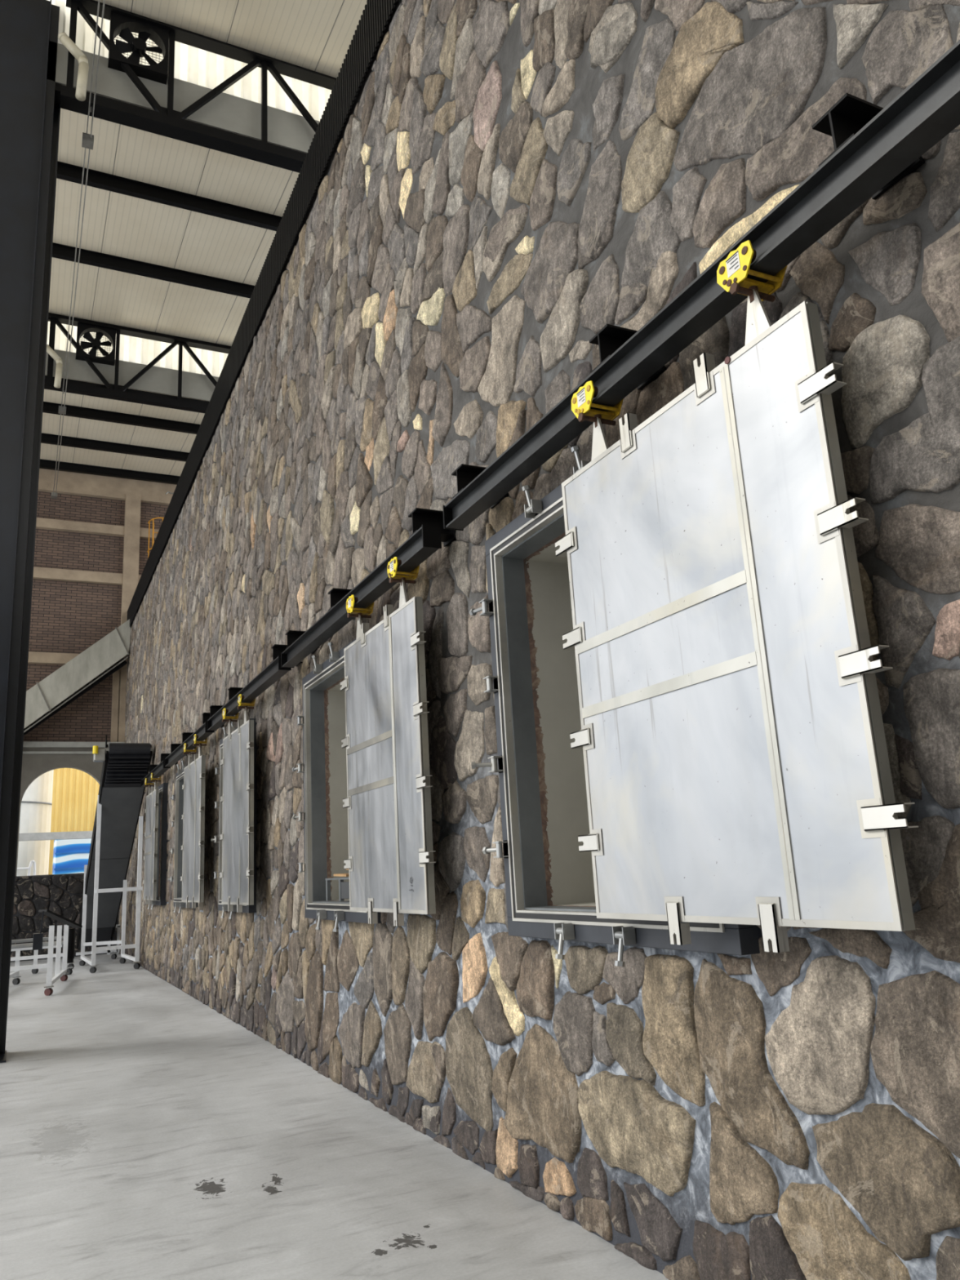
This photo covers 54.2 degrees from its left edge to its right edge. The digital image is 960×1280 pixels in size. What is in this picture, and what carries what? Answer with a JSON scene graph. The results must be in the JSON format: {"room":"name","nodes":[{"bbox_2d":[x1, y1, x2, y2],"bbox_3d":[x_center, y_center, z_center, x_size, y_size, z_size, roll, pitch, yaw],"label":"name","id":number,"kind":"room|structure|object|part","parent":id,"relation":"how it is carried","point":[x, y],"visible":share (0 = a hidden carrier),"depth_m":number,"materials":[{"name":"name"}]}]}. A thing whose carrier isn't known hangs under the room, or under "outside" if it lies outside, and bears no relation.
{"room":"industrial hall","nodes":[
{"label":"industrial hall","id":0,"kind":"room"},
{"bbox_2d":[18,831,93,840],"bbox_3d":[-13.314,6.144,29.404,14.000,0.220,0.400,3,-15,-26],"label":"trim","id":1,"kind":"structure","parent":0,"point":[77,834],"depth_m":29.25,"materials":[{"name":"metal"}]},
{"bbox_2d":[10,873,119,960],"bbox_3d":[-12.007,6.724,22.423,6.401,1.998,0.142,3,-15,-26],"label":"wall","id":2,"kind":"structure","parent":0,"point":[24,889],"depth_m":23.09,"materials":[{"name":"stone"}]},
{"bbox_2d":[10,747,119,961],"bbox_3d":[-14.371,5.078,21.882,11.500,5.400,0.300,3,-15,-26],"label":"wall","id":3,"kind":"structure","parent":0,"point":[33,766],"depth_m":23.80,"materials":[{"name":"paint"}]},
{"bbox_2d":[22,741,124,754],"bbox_3d":[-14.482,2.548,22.258,11.360,0.300,0.140,3,-15,-26],"label":"trim","id":4,"kind":"structure","parent":3,"relation":"attached to","point":[26,744],"depth_m":24.01,"materials":[{"name":"metal"}]},
{"bbox_2d":[23,491,168,742],"bbox_3d":[-13.226,-1.351,24.332,15.000,8.100,0.240,3,-15,-26],"label":"brick wall","id":5,"kind":"structure","parent":0,"point":[67,616],"depth_m":25.27,"materials":[{"name":"brown brick"}]},
{"bbox_2d":[27,468,177,742],"bbox_3d":[-13.167,-1.483,24.225,15.000,8.300,0.340,3,-15,-26],"label":"trim","id":6,"kind":"structure","parent":5,"relation":"attached to","point":[134,492],"depth_m":25.76,"materials":[{"name":"concrete"}]},
{"bbox_2d":[146,517,164,557],"bbox_3d":[-8.635,2.350,24.958,0.676,11.700,0.873,3,-15,-26],"label":"ladder","id":7,"kind":"object","parent":5,"relation":"attached to","point":[153,519],"visible":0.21,"depth_m":26.00,"materials":[{"name":"metal"}]},
{"bbox_2d":[40,376,209,475],"bbox_3d":[-12.095,-5.490,21.544,14.200,0.880,7.220,3,-15,-26],"label":"ceiling","id":8,"kind":"structure","parent":0,"point":[75,427],"depth_m":23.59,"materials":[{"name":"white metal"}]},
{"bbox_2d":[39,458,180,484],"bbox_3d":[-13.596,-4.879,24.608,14.200,0.230,0.110,3,-15,-26],"label":"beam","id":9,"kind":"structure","parent":8,"relation":"attached to","point":[44,464],"depth_m":26.15,"materials":[{"name":"black metal"}]},
{"bbox_2d":[40,432,189,462],"bbox_3d":[-12.657,-5.159,22.680,14.200,0.230,0.110,3,-15,-26],"label":"beam","id":10,"kind":"structure","parent":8,"relation":"attached to","point":[47,438],"depth_m":24.20,"materials":[{"name":"black metal"}]},
{"bbox_2d":[42,401,199,434],"bbox_3d":[-11.697,-5.446,20.707,14.200,0.230,0.110,3,-15,-26],"label":"beam","id":11,"kind":"structure","parent":8,"relation":"attached to","point":[48,407],"depth_m":22.24,"materials":[{"name":"black metal"}]},
{"bbox_2d":[44,349,218,400],"bbox_3d":[-10.551,-5.736,18.116,14.000,0.600,0.020,3,-15,-26],"label":"trim","id":12,"kind":"structure","parent":0,"point":[158,380],"depth_m":19.76,"materials":[{"name":"grey metal"}]},
{"bbox_2d":[44,375,208,404],"bbox_3d":[-10.593,-5.348,18.156,14.000,0.110,0.290,3,-15,-26],"label":"beam","id":13,"kind":"structure","parent":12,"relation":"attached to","point":[73,381],"depth_m":19.67,"materials":[{"name":"black metal"}]},
{"bbox_2d":[46,321,228,377],"bbox_3d":[-10.616,-6.348,18.297,13.975,0.760,0.045,3,-15,-26],"label":"window","id":14,"kind":"structure","parent":12,"relation":"attached to","point":[131,348],"depth_m":20.02,"materials":[{"name":"white"}]},
{"bbox_2d":[158,797,161,896],"bbox_3d":[-5.219,3.854,17.767,1.435,1.956,1.596,3,-15,-26],"label":"wall","id":15,"kind":"structure","parent":0,"point":[161,797],"depth_m":18.11,"materials":[{"name":"concrete"}]},
{"bbox_2d":[48,84,302,346],"bbox_3d":[-8.828,-7.296,14.936,14.200,0.925,7.640,3,-15,-26],"label":"ceiling","id":16,"kind":"structure","parent":0,"point":[115,224],"depth_m":16.28,"materials":[{"name":"white metal"}]},
{"bbox_2d":[44,312,231,413],"bbox_3d":[-10.457,-5.996,18.083,14.115,1.770,0.200,3,-15,-26],"label":"roof truss","id":17,"kind":"object","parent":16,"relation":"attached to","point":[115,392],"visible":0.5,"depth_m":19.52,"materials":[{"name":"black metal"}]},
{"bbox_2d":[46,344,62,388],"bbox_3d":[-8.548,-5.481,18.750,0.379,0.885,0.120,3,-15,-26],"label":"pipe","id":18,"kind":"object","parent":17,"relation":"attached to","point":[53,354],"visible":0.82,"depth_m":18.75,"materials":[{"name":"beige plastic"}]},
{"bbox_2d":[51,0,105,498],"bbox_3d":[-4.866,-6.878,11.777,0.140,0.147,27.480,3,-15,-26],"label":"wire","id":19,"kind":"object","parent":17,"relation":"hanging from","point":[87,142],"visible":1,"depth_m":13.37,"materials":[{"name":"grey metal"}]},
{"bbox_2d":[75,323,115,365],"bbox_3d":[-7.940,-6.111,19.398,0.740,0.740,0.170,3,-15,-26],"label":"exhaust fan","id":20,"kind":"object","parent":17,"relation":"attached to","point":[95,344],"visible":1,"depth_m":19.36,"materials":[{"name":"black paint"}]},
{"bbox_3d":[-8.089,-6.054,19.304,0.249,0.170,0.070,3,-15,-26],"label":"blade","id":21,"kind":"part","parent":20,"relation":"part of","materials":[{"name":"black paint"}]},
{"bbox_3d":[-8.069,-6.251,19.361,0.239,0.237,0.061,2,-15,-21],"label":"blade","id":22,"kind":"part","parent":20,"relation":"part of","materials":[{"name":"black paint"}]},
{"bbox_3d":[-7.982,-5.946,19.320,0.026,0.252,0.174,-16,-18,42],"label":"blade","id":23,"kind":"part","parent":20,"relation":"part of","materials":[{"name":"black paint"}]},
{"bbox_3d":[-7.934,-6.115,19.385,0.180,0.180,0.140,3,-15,-26],"label":"motor","id":24,"kind":"part","parent":20,"relation":"part of","materials":[{"name":"black paint"}]},
{"bbox_3d":[-7.889,-6.282,19.457,0.174,0.252,0.026,-2,-14,-6],"label":"blade","id":25,"kind":"part","parent":20,"relation":"part of","materials":[{"name":"black paint"}]},
{"bbox_3d":[-7.803,-5.976,19.419,0.239,0.237,0.061,5,-16,-30],"label":"blade","id":26,"kind":"part","parent":20,"relation":"part of","materials":[{"name":"black paint"}]},
{"bbox_3d":[-7.788,-6.170,19.485,0.249,0.170,0.070,3,-15,-26],"label":"blade","id":27,"kind":"part","parent":20,"relation":"part of","materials":[{"name":"black paint"}]},
{"bbox_3d":[-7.498,-5.166,19.321,0.300,0.200,0.016,3,-15,-26],"label":"gusset plate","id":28,"kind":"part","parent":17,"relation":"part of","materials":[{"name":"black paint"}]},
{"bbox_2d":[52,242,254,298],"bbox_3d":[-9.255,-7.006,15.794,14.200,0.230,0.110,3,-15,-26],"label":"beam","id":29,"kind":"structure","parent":16,"relation":"attached to","point":[61,251],"depth_m":17.31,"materials":[{"name":"black metal"}]},
{"bbox_2d":[56,160,281,231],"bbox_3d":[-8.186,-7.325,13.597,14.200,0.230,0.110,3,-15,-26],"label":"beam","id":30,"kind":"structure","parent":16,"relation":"attached to","point":[65,171],"depth_m":15.09,"materials":[{"name":"black metal"}]},
{"bbox_2d":[46,40,319,153],"bbox_3d":[-7.193,-7.570,11.319,14.000,0.600,0.020,3,-15,-26],"label":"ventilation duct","id":31,"kind":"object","parent":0,"point":[226,112],"depth_m":12.91,"materials":[{"name":"grey metal"}]},
{"bbox_2d":[47,0,331,121],"bbox_3d":[-7.258,-8.182,11.501,13.975,0.760,0.045,3,-15,-26],"label":"window","id":32,"kind":"structure","parent":31,"relation":"attached to","point":[193,64],"depth_m":13.19,"materials":[{"name":"white glass"}]},
{"bbox_2d":[94,0,366,78],"bbox_3d":[-5.447,-9.137,8.094,14.200,0.936,7.740,3,-15,-26],"label":"ceiling","id":33,"kind":"structure","parent":0,"point":[314,35],"depth_m":12.82,"materials":[{"name":"white metal"}]},
{"bbox_2d":[60,0,336,168],"bbox_3d":[-3.058,-7.595,13.219,5.145,1.770,0.200,3,-15,-26],"label":"roof truss","id":34,"kind":"object","parent":33,"relation":"attached to","point":[167,119],"visible":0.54,"depth_m":12.73,"materials":[{"name":"black metal"}]},
{"bbox_2d":[57,31,88,101],"bbox_3d":[-5.190,-7.315,11.953,0.379,0.885,0.120,3,-15,-26],"label":"pipe","id":35,"kind":"object","parent":34,"relation":"attached to","point":[83,65],"visible":1,"depth_m":11.95,"materials":[{"name":"beige plastic"}]},
{"bbox_2d":[107,11,168,84],"bbox_3d":[-4.582,-7.945,12.601,0.740,0.740,0.170,3,-15,-26],"label":"exhaust fan","id":36,"kind":"object","parent":34,"relation":"attached to","point":[122,25],"visible":0.94,"depth_m":12.56,"materials":[{"name":"black paint"}]},
{"bbox_3d":[-4.731,-7.888,12.508,0.249,0.170,0.070,3,-15,-26],"label":"blade","id":37,"kind":"part","parent":36,"relation":"part of","materials":[{"name":"black paint"}]},
{"bbox_3d":[-4.711,-8.085,12.564,0.239,0.237,0.061,2,-15,-21],"label":"blade","id":38,"kind":"part","parent":36,"relation":"part of","materials":[{"name":"black paint"}]},
{"bbox_3d":[-4.624,-7.780,12.524,0.026,0.252,0.174,-16,-18,42],"label":"blade","id":39,"kind":"part","parent":36,"relation":"part of","materials":[{"name":"black paint"}]},
{"bbox_3d":[-4.575,-7.949,12.588,0.180,0.180,0.140,3,-15,-26],"label":"motor","id":40,"kind":"part","parent":36,"relation":"part of","materials":[{"name":"black paint"}]},
{"bbox_3d":[-4.530,-8.116,12.660,0.174,0.252,0.026,-2,-14,-6],"label":"blade","id":41,"kind":"part","parent":36,"relation":"part of","materials":[{"name":"black paint"}]},
{"bbox_3d":[-4.444,-7.810,12.622,0.239,0.237,0.061,5,-16,-30],"label":"blade","id":42,"kind":"part","parent":36,"relation":"part of","materials":[{"name":"black paint"}]},
{"bbox_3d":[-4.429,-8.004,12.688,0.249,0.170,0.070,3,-15,-26],"label":"blade","id":43,"kind":"part","parent":36,"relation":"part of","materials":[{"name":"black paint"}]},
{"bbox_3d":[-4.139,-7.000,12.524,0.300,0.200,0.016,3,-15,-26],"label":"gusset plate","id":44,"kind":"part","parent":34,"relation":"part of","materials":[{"name":"black paint"}]},
{"bbox_2d":[0,953,668,1279],"bbox_3d":[-7.446,4.073,7.845,11.775,0.200,32.000,3,-15,-26],"label":"floor","id":45,"kind":"structure","parent":0,"point":[146,1133],"depth_m":5.30,"materials":[{"name":"concrete"}]},
{"bbox_2d":[0,0,61,1062],"bbox_3d":[-5.673,-2.074,10.713,1.195,12.880,0.680,3,-15,-26],"label":"steel column","id":46,"kind":"structure","parent":45,"relation":"on","point":[29,119],"depth_m":11.10,"materials":[{"name":"black metal"}]},
{"bbox_3d":[-5.316,4.166,9.206,1.195,0.020,0.680,3,-15,-26],"label":"plate","id":47,"kind":"part","parent":46,"relation":"part of","materials":[{"name":"black paint"}]},
{"bbox_2d":[53,82,305,173],"bbox_3d":[-7.235,-7.182,11.360,14.000,0.110,0.290,3,-15,-26],"label":"steel beam","id":48,"kind":"structure","parent":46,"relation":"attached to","point":[57,86],"depth_m":12.85,"materials":[{"name":"black metal"}]},
{"bbox_2d":[9,909,82,995],"bbox_3d":[-8.539,5.551,16.942,2.540,1.316,5.250,3,-15,-26],"label":"table","id":49,"kind":"object","parent":45,"relation":"on","point":[68,942],"visible":0.92,"depth_m":16.59,"materials":[{"name":"white paint"}]},
{"bbox_3d":[-8.386,5.825,17.007,0.075,0.520,0.075,3,-15,-26],"label":"leg","id":50,"kind":"part","parent":49,"relation":"part of","materials":[{"name":"white paint"}]},
{"bbox_3d":[-9.026,6.379,19.066,0.075,0.480,0.075,3,-15,-26],"label":"leg","id":51,"kind":"part","parent":49,"relation":"part of","materials":[{"name":"white paint"}]},
{"bbox_3d":[-6.864,5.043,14.986,0.075,0.920,0.075,3,-15,-26],"label":"leg","id":52,"kind":"part","parent":49,"relation":"part of","materials":[{"name":"white paint"}]},
{"bbox_3d":[-7.432,5.482,16.538,0.075,0.860,0.075,3,-15,-26],"label":"leg","id":53,"kind":"part","parent":49,"relation":"part of","materials":[{"name":"white paint"}]},
{"bbox_3d":[-6.995,4.657,15.657,0.160,0.353,0.921,-6,-14,13],"label":"hopper plate","id":54,"kind":"part","parent":49,"relation":"part of","materials":[{"name":"black paint"}]},
{"bbox_3d":[-7.607,5.663,17.206,0.075,0.840,0.075,3,-15,-26],"label":"leg","id":55,"kind":"part","parent":49,"relation":"part of","materials":[{"name":"white paint"}]},
{"bbox_2d":[75,734,153,973],"bbox_3d":[-7.976,4.635,20.178,1.128,4.549,5.038,3,-15,-26],"label":"conveyor","id":56,"kind":"object","parent":45,"relation":"on","point":[121,794],"visible":0.98,"depth_m":19.47,"materials":[{"name":"black metal"}]},
{"bbox_3d":[-8.652,5.936,20.518,0.075,1.980,0.075,3,-15,-26],"label":"leg","id":57,"kind":"part","parent":56,"relation":"part of","materials":[{"name":"white paint"}]},
{"bbox_3d":[-8.321,4.585,20.070,0.040,4.083,4.955,4,-15,-27],"label":"rail","id":58,"kind":"part","parent":56,"relation":"part of","materials":[{"name":"white metal"}]},
{"bbox_3d":[-7.678,4.777,18.787,0.075,3.310,0.075,3,-15,-26],"label":"leg","id":59,"kind":"part","parent":56,"relation":"part of","materials":[{"name":"white paint"}]},
{"bbox_3d":[-7.767,6.062,20.462,0.075,1.610,0.075,3,-15,-26],"label":"leg","id":60,"kind":"part","parent":56,"relation":"part of","materials":[{"name":"white paint"}]},
{"bbox_3d":[-7.631,4.626,20.401,0.040,4.083,4.960,4,-15,-28],"label":"rail","id":61,"kind":"part","parent":56,"relation":"part of","materials":[{"name":"metal"}]},
{"bbox_3d":[-6.936,5.038,19.083,0.075,2.860,0.075,3,-15,-26],"label":"leg","id":62,"kind":"part","parent":56,"relation":"part of","materials":[{"name":"white paint"}]},
{"bbox_2d":[324,677,349,901],"bbox_3d":[-0.409,1.227,8.033,1.435,1.956,1.596,3,-15,-26],"label":"wall","id":63,"kind":"structure","parent":0,"point":[335,764],"depth_m":8.43,"materials":[{"name":"concrete"}]},
{"bbox_2d":[325,876,349,901],"bbox_3d":[-0.940,2.060,7.805,0.480,0.185,0.780,3,-15,-26],"label":"table","id":64,"kind":"object","parent":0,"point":[344,886],"visible":0.36,"depth_m":7.68,"materials":[{"name":"grey metal"}]},
{"bbox_2d":[333,873,349,876],"bbox_3d":[-1.124,1.964,7.843,0.100,0.026,0.420,3,-15,-23],"label":"timber offcut","id":65,"kind":"object","parent":64,"relation":"on","point":[335,874],"visible":0.71,"depth_m":7.79,"materials":[{"name":"brown wood"}]},
{"bbox_3d":[-1.063,2.010,7.534,0.010,0.130,0.330,3,-15,-26],"label":"panel","id":66,"kind":"part","parent":64,"relation":"part of","materials":[{"name":"grey metal"}]},
{"bbox_2d":[118,0,959,1279],"bbox_3d":[-2.883,0.386,11.898,0.350,8.450,29.400,3,-15,-26],"label":"wall","id":67,"kind":"structure","parent":0,"point":[908,957],"depth_m":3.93,"materials":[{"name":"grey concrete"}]},
{"bbox_2d":[23,619,130,735],"bbox_3d":[-12.069,2.419,22.886,6.456,6.424,0.485,3,-15,-26],"label":"duct","id":68,"kind":"object","parent":67,"relation":"attached to","point":[108,655],"visible":0.95,"depth_m":23.95,"materials":[{"name":"metal"}]},
{"bbox_3d":[-11.942,2.891,22.640,6.319,5.377,0.040,3,-15,-26],"label":"hand rail","id":69,"kind":"part","parent":68,"relation":"part of","materials":[{"name":"metal"}]},
{"bbox_2d":[147,782,168,909],"bbox_3d":[-5.996,3.820,17.442,0.249,2.282,1.857,3,-15,-26],"label":"frame","id":70,"kind":"object","parent":67,"relation":"attached to","point":[163,788],"visible":0.29,"depth_m":16.72,"materials":[{"name":"metal"}]},
{"bbox_2d":[140,753,177,786],"bbox_3d":[-5.855,2.368,17.125,0.280,0.315,3.220,3,-15,-26],"label":"beam","id":71,"kind":"structure","parent":67,"relation":"attached to","point":[158,770],"depth_m":16.62,"materials":[{"name":"black metal"}]},
{"bbox_2d":[142,773,160,904],"bbox_3d":[-6.003,3.626,17.090,0.175,2.298,1.576,3,-15,-26],"label":"sliding door","id":72,"kind":"structure","parent":71,"relation":"hanging from","point":[150,858],"depth_m":16.87,"materials":[{"name":"silver metal"}]},
{"bbox_3d":[-6.006,3.741,17.058,0.005,1.905,1.420,3,-15,-26],"label":"edge trim","id":73,"kind":"part","parent":72,"relation":"part of","materials":[{"name":"metal"}]},
{"bbox_3d":[-5.231,2.071,15.671,0.120,0.140,0.010,3,-15,-26],"label":"plate","id":74,"kind":"part","parent":71,"relation":"part of","materials":[{"name":"black paint"}]},
{"bbox_2d":[168,760,198,912],"bbox_3d":[-4.575,3.044,14.566,0.249,2.282,1.857,3,-15,-26],"label":"frame","id":75,"kind":"object","parent":67,"relation":"attached to","point":[179,795],"visible":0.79,"depth_m":15.15,"materials":[{"name":"metal"}]},
{"bbox_2d":[164,712,224,766],"bbox_3d":[-4.261,1.498,13.901,0.280,0.315,3.820,3,-15,-26],"label":"beam","id":76,"kind":"structure","parent":67,"relation":"attached to","point":[176,754],"depth_m":13.85,"materials":[{"name":"black metal"}]},
{"bbox_2d":[180,733,207,908],"bbox_3d":[-3.993,2.528,13.021,0.175,2.298,1.656,3,-15,-26],"label":"sliding door","id":77,"kind":"structure","parent":76,"relation":"hanging from","point":[192,877],"depth_m":12.81,"materials":[{"name":"silver metal"}]},
{"bbox_3d":[-3.996,2.643,12.989,0.005,1.905,1.500,3,-15,-26],"label":"edge trim","id":78,"kind":"part","parent":77,"relation":"part of","materials":[{"name":"metal"}]},
{"bbox_3d":[-3.796,1.511,12.784,0.062,0.178,0.124,3,-15,-26],"label":"hanger plate","id":79,"kind":"part","parent":77,"relation":"part of","materials":[{"name":"silver metal"}]},
{"bbox_3d":[-3.509,1.130,12.186,0.120,0.140,0.010,3,-15,-26],"label":"plate","id":80,"kind":"part","parent":76,"relation":"part of","materials":[{"name":"black paint"}]},
{"bbox_2d":[211,718,257,919],"bbox_3d":[-2.926,2.143,11.229,0.249,2.282,1.857,3,-15,-26],"label":"frame","id":81,"kind":"object","parent":67,"relation":"attached to","point":[221,907],"visible":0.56,"depth_m":11.17,"materials":[{"name":"metal"}]},
{"bbox_2d":[207,644,302,730],"bbox_3d":[-2.572,0.575,10.481,0.280,0.315,3.770,3,-15,-26],"label":"beam","id":82,"kind":"structure","parent":67,"relation":"attached to","point":[273,671],"depth_m":9.94,"materials":[{"name":"black metal"}]},
{"bbox_3d":[-3.448,1.097,12.064,0.120,0.140,0.010,3,-15,-26],"label":"plate","id":83,"kind":"part","parent":82,"relation":"part of","materials":[{"name":"black paint"}]},
{"bbox_2d":[219,693,255,912],"bbox_3d":[-2.714,1.830,10.433,0.175,2.298,1.596,3,-15,-26],"label":"sliding door","id":84,"kind":"structure","parent":82,"relation":"hanging from","point":[237,837],"depth_m":10.23,"materials":[{"name":"silver metal"}]},
{"bbox_3d":[-2.909,1.026,10.989,0.062,0.178,0.124,3,-15,-26],"label":"hanger plate","id":85,"kind":"part","parent":84,"relation":"part of","materials":[{"name":"silver metal"}]},
{"bbox_3d":[-2.717,1.944,10.401,0.005,1.905,1.440,3,-15,-26],"label":"edge trim","id":86,"kind":"part","parent":84,"relation":"part of","materials":[{"name":"metal"}]},
{"bbox_3d":[-2.530,0.820,10.223,0.062,0.178,0.124,3,-15,-26],"label":"hanger plate","id":87,"kind":"part","parent":84,"relation":"part of","materials":[{"name":"silver metal"}]},
{"bbox_3d":[-1.829,0.213,8.787,0.120,0.140,0.010,3,-15,-26],"label":"plate","id":88,"kind":"part","parent":82,"relation":"part of","materials":[{"name":"black paint"}]},
{"bbox_2d":[127,0,397,626],"bbox_3d":[-3.309,-3.909,12.786,0.014,0.650,29.294,3,-15,-26],"label":"roof beam","id":89,"kind":"structure","parent":67,"relation":"attached to","point":[371,27],"depth_m":10.45,"materials":[{"name":"black metal"}]},
{"bbox_2d":[292,638,382,932],"bbox_3d":[-1.186,1.193,7.708,0.249,2.282,1.857,3,-15,-26],"label":"frame","id":90,"kind":"object","parent":67,"relation":"attached to","point":[325,675],"visible":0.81,"depth_m":8.26,"materials":[{"name":"metal"}]},
{"bbox_2d":[280,507,456,667],"bbox_3d":[-0.970,-0.300,7.239,0.280,0.315,3.470,3,-15,-26],"label":"sliding door rail","id":91,"kind":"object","parent":67,"relation":"attached to","point":[428,532],"depth_m":6.57,"materials":[{"name":"black metal"}]},
{"bbox_3d":[-1.782,0.187,8.691,0.120,0.140,0.010,3,-15,-26],"label":"plate","id":92,"kind":"part","parent":91,"relation":"part of","materials":[{"name":"black paint"}]},
{"bbox_2d":[340,556,435,926],"bbox_3d":[-0.660,0.708,6.277,0.175,2.298,1.596,3,-15,-26],"label":"sliding door","id":93,"kind":"structure","parent":91,"relation":"hanging from","point":[389,864],"depth_m":6.09,"materials":[{"name":"silver metal"}]},
{"bbox_3d":[-0.855,-0.095,6.833,0.062,0.178,0.124,3,-15,-26],"label":"hanger plate","id":94,"kind":"part","parent":93,"relation":"part of","materials":[{"name":"silver metal"}]},
{"bbox_3d":[-0.476,-0.302,6.066,0.062,0.178,0.124,3,-15,-26],"label":"hanger plate","id":95,"kind":"part","parent":93,"relation":"part of","materials":[{"name":"silver metal"}]},
{"bbox_3d":[-0.292,-0.626,5.676,0.120,0.140,0.010,3,-15,-26],"label":"plate","id":96,"kind":"part","parent":91,"relation":"part of","materials":[{"name":"black paint"}]},
{"bbox_3d":[-0.189,-0.715,5.952,0.025,0.200,0.180,3,-15,-26],"label":"wall plate","id":97,"kind":"part","parent":91,"relation":"part of","materials":[{"name":"black paint"}]},
{"bbox_2d":[469,445,761,967],"bbox_3d":[0.452,0.279,4.312,0.321,2.282,1.857,3,-15,-26],"label":"frame","id":98,"kind":"object","parent":67,"relation":"attached to","point":[529,914],"visible":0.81,"depth_m":4.85,"materials":[{"name":"metal"}]},
{"bbox_2d":[442,40,959,530],"bbox_3d":[0.776,-1.254,3.705,0.280,0.315,4.020,3,-15,-26],"label":"sliding door rail","id":99,"kind":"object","parent":67,"relation":"attached to","point":[875,146],"depth_m":3.09,"materials":[{"name":"black metal"}]},
{"bbox_3d":[-0.154,-0.702,5.398,0.120,0.140,0.010,3,-15,-26],"label":"plate","id":100,"kind":"part","parent":99,"relation":"part of","materials":[{"name":"black paint"}]},
{"bbox_3d":[0.104,-0.875,5.360,0.025,0.200,0.180,3,-15,-26],"label":"wall plate","id":101,"kind":"part","parent":99,"relation":"part of","materials":[{"name":"black paint"}]},
{"bbox_3d":[0.737,-1.220,4.079,0.025,0.200,0.180,3,-15,-26],"label":"wall plate","id":102,"kind":"part","parent":99,"relation":"part of","materials":[{"name":"black paint"}]},
{"bbox_2d":[555,240,918,952],"bbox_3d":[0.753,-0.081,3.418,0.175,2.293,1.666,3,-15,-26],"label":"sliding door","id":103,"kind":"structure","parent":99,"relation":"hanging from","point":[731,737],"depth_m":3.17,"materials":[{"name":"silver metal"}]},
{"bbox_2d":[577,387,584,401],"bbox_3d":[0.434,-1.047,4.033,0.001,0.055,0.062,3,-15,-26],"label":"print","id":104,"kind":"object","parent":103,"relation":"attached to","point":[580,393],"depth_m":4.03,"materials":[{"name":"white paper"}]},
{"bbox_3d":[0.530,-0.867,4.030,0.062,0.178,0.124,3,-15,-26],"label":"hanger plate","id":105,"kind":"part","parent":103,"relation":"part of","materials":[{"name":"silver metal"}]},
{"bbox_2d":[725,250,738,270],"bbox_3d":[0.856,-1.277,3.179,0.001,0.055,0.062,3,-15,-26],"label":"print","id":106,"kind":"object","parent":103,"relation":"attached to","point":[732,260],"depth_m":3.18,"materials":[{"name":"white paper"}]},
{"bbox_3d":[0.952,-1.097,3.177,0.062,0.178,0.124,3,-15,-26],"label":"hanger plate","id":107,"kind":"part","parent":103,"relation":"part of","materials":[{"name":"silver metal"}]},
{"bbox_3d":[1.297,-1.526,2.946,0.025,0.200,0.180,3,-15,-26],"label":"wall plate","id":108,"kind":"part","parent":99,"relation":"part of","materials":[{"name":"black paint"}]},
{"bbox_2d":[523,532,595,906],"bbox_3d":[1.261,0.315,4.652,1.435,1.956,1.596,3,-15,-26],"label":"wall","id":109,"kind":"structure","parent":0,"point":[569,874],"depth_m":5.04,"materials":[{"name":"paint"}]},
{"bbox_3d":[-18.632,11.927,37.495,28.000,0.200,33.000,3,-15,-26],"label":"ground","id":110,"kind":"structure","parent":0,"visible":0},
{"bbox_2d":[17,860,35,875],"bbox_3d":[-14.014,7.609,26.598,2.476,2.561,0.070,3,-15,-26],"label":"handrail","id":111,"kind":"object","parent":110,"relation":"on","point":[33,862],"visible":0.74,"depth_m":27.30,"materials":[{"name":"white metal"}]},
{"bbox_3d":[-13.021,7.667,27.073,0.270,2.561,0.070,3,-15,-26],"label":"bent post","id":112,"kind":"part","parent":111,"relation":"part of","materials":[{"name":"white metal"}]},
{"bbox_2d":[16,769,53,875],"bbox_3d":[-18.385,6.928,34.455,5.040,8.050,4.971,3,-15,-26],"label":"storage tank","id":113,"kind":"object","parent":110,"relation":"on","point":[37,800],"visible":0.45,"depth_m":33.92,"materials":[{"name":"grey metal"}]},
{"bbox_2d":[52,838,91,874],"bbox_3d":[-12.771,8.441,32.025,3.360,3.350,2.420,3,-15,-26],"label":"container","id":114,"kind":"object","parent":110,"relation":"on","point":[69,855],"visible":0.13,"depth_m":30.74,"materials":[{"name":"paint"}]},
{"bbox_2d":[48,768,99,875],"bbox_3d":[-13.225,6.496,34.953,5.020,8.550,0.440,3,-15,-26],"label":"wall panel","id":115,"kind":"object","parent":110,"relation":"on","point":[75,793],"visible":0.1,"depth_m":34.12,"materials":[{"name":"yellow metal"}]}
]}

